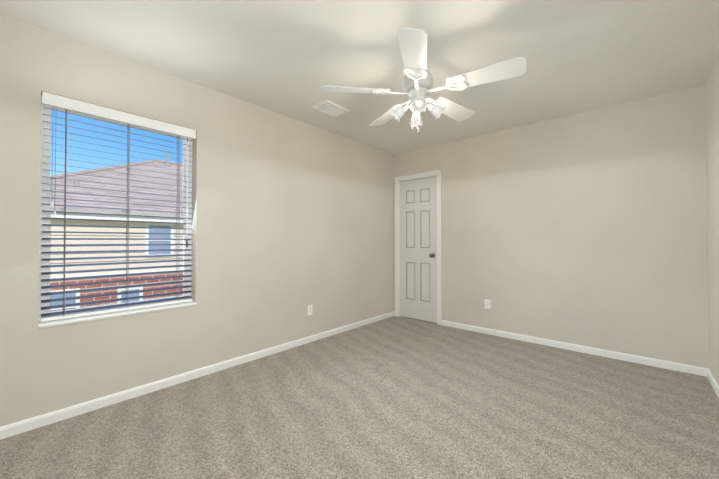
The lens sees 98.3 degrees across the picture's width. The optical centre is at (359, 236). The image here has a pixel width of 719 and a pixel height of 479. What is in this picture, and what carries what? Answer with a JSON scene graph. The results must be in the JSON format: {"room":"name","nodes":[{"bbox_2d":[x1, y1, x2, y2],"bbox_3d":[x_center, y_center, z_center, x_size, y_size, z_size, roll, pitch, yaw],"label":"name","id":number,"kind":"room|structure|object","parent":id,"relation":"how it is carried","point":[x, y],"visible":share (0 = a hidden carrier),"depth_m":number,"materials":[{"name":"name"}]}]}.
{"room":"empty bedroom","nodes":[
{"label":"empty bedroom","id":0,"kind":"room"},
{"bbox_2d":[0,13,393,426],"bbox_3d":[-1.074,-0.023,3.126,0.200,2.545,4.860,-1,-1,41],"label":"wall","id":1,"kind":"structure","parent":0,"point":[292,219],"depth_m":2.70,"materials":[{"name":"paint"}]},
{"bbox_2d":[38,96,191,321],"bbox_3d":[-1.782,-0.170,2.369,0.070,1.480,0.925,-1,-1,41],"label":"window","id":2,"kind":"structure","parent":1,"relation":"in","point":[45,153],"depth_m":2.18,"materials":[{"name":"glass"}]},
{"bbox_2d":[40,91,195,321],"bbox_3d":[-1.718,-0.184,2.312,0.081,1.448,0.913,-1,-1,41],"label":"window blind","id":3,"kind":"object","parent":2,"relation":"attached to","point":[53,100],"visible":0.98,"depth_m":2.24,"materials":[{"name":"white plastic"}]},
{"bbox_2d":[38,301,196,328],"bbox_3d":[-1.714,0.562,2.299,0.112,0.028,0.925,-1,-1,41],"label":"window sill","id":4,"kind":"structure","parent":1,"relation":"attached to","point":[68,321],"depth_m":2.19,"materials":[{"name":"white wood"}]},
{"bbox_2d":[0,311,393,439],"bbox_3d":[-0.994,1.154,3.041,0.013,0.069,4.620,-1,-1,41],"label":"baseboard","id":5,"kind":"structure","parent":1,"relation":"attached to","point":[16,428],"depth_m":2.38,"materials":[{"name":"white wood"}]},
{"bbox_2d":[307,304,312,314],"bbox_3d":[-0.562,0.830,3.539,0.008,0.115,0.070,-1,-1,41],"label":"electrical outlet","id":6,"kind":"object","parent":1,"relation":"attached to","point":[309,309],"visible":1,"depth_m":3.54,"materials":[{"name":"white plastic"}]},
{"bbox_2d":[0,316,718,478],"bbox_3d":[0.216,1.206,1.973,3.280,0.060,4.660,-1,-1,41],"label":"floor","id":7,"kind":"structure","parent":0,"point":[394,397],"depth_m":1.99,"materials":[{"name":"carpet"}]},
{"bbox_2d":[0,0,718,153],"bbox_3d":[0.186,-1.349,2.031,3.560,0.080,4.860,-1,-1,41],"label":"ceiling","id":8,"kind":"structure","parent":0,"point":[289,58],"depth_m":2.17,"materials":[{"name":"paint"}]},
{"bbox_2d":[312,100,349,116],"bbox_3d":[-0.287,-1.289,3.135,0.223,0.012,0.313,-1,-1,41],"label":"ceiling vent","id":9,"kind":"object","parent":8,"relation":"in","point":[330,108],"visible":0.98,"depth_m":3.12,"materials":[{"name":"white metal"}]},
{"bbox_2d":[321,28,526,131],"bbox_3d":[0.439,-1.006,2.165,1.280,0.601,1.272,-1,-1,41],"label":"fan","id":10,"kind":"object","parent":8,"relation":"hanging from","point":[417,83],"visible":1,"depth_m":2.02,"materials":[{"name":"white painted metal"},{"name":"white painted wood"},{"name":"frosted glass"}]},
{"bbox_2d":[394,85,708,367],"bbox_3d":[1.783,-0.015,3.767,3.240,2.545,0.120,-1,-1,41],"label":"wall","id":11,"kind":"structure","parent":0,"point":[588,228],"depth_m":3.20,"materials":[{"name":"paint"}]},
{"bbox_2d":[400,176,436,322],"bbox_3d":[0.834,0.177,4.510,0.612,2.036,0.106,-1,-1,41],"label":"door leaf","id":12,"kind":"structure","parent":11,"relation":"in","point":[418,248],"depth_m":4.51,"materials":[{"name":"white wood"}]},
{"bbox_2d":[395,170,441,324],"bbox_3d":[0.872,0.146,4.554,0.764,2.124,0.142,-1,-1,41],"label":"door frame","id":13,"kind":"structure","parent":11,"relation":"attached to","point":[437,173],"depth_m":4.48,"materials":[{"name":"white wood"}]},
{"bbox_2d":[485,299,490,308],"bbox_3d":[1.583,0.829,3.847,0.070,0.115,0.008,-1,-1,41],"label":"electrical outlet","id":14,"kind":"object","parent":11,"relation":"attached to","point":[487,303],"visible":1,"depth_m":3.84,"materials":[{"name":"white plastic"}]},
{"bbox_2d":[441,320,708,376],"bbox_3d":[2.036,1.159,3.441,2.448,0.069,0.013,-1,-1,41],"label":"baseboard","id":15,"kind":"structure","parent":11,"relation":"attached to","point":[690,369],"depth_m":3.17,"materials":[{"name":"white wood"}]},
{"bbox_2d":[705,55,718,384],"bbox_3d":[1.477,-0.051,0.878,0.120,2.545,4.860,-1,-1,41],"label":"wall","id":16,"kind":"structure","parent":0,"point":[712,136],"depth_m":2.44,"materials":[{"name":"paint"}]},
{"bbox_2d":[707,369,718,398],"bbox_3d":[1.423,1.128,0.903,0.013,0.069,4.607,-1,-1,41],"label":"baseboard","id":17,"kind":"structure","parent":16,"relation":"attached to","point":[713,382],"depth_m":2.43,"materials":[{"name":"white wood"}]},
{"label":"outside","id":18,"kind":"structure","parent":0,"visible":0},
{"bbox_3d":[-2.130,4.223,1.724,120.000,0.100,120.000,-1,-1,41],"label":"ground","id":19,"kind":"structure","parent":18,"visible":0},
{"bbox_2d":[50,151,182,311],"bbox_3d":[-4.995,0.856,10.289,7.632,6.735,23.000,-1,-1,41],"label":"house","id":20,"kind":"structure","parent":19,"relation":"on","point":[136,172],"depth_m":5.82,"materials":[{"name":"brick"}]}
]}

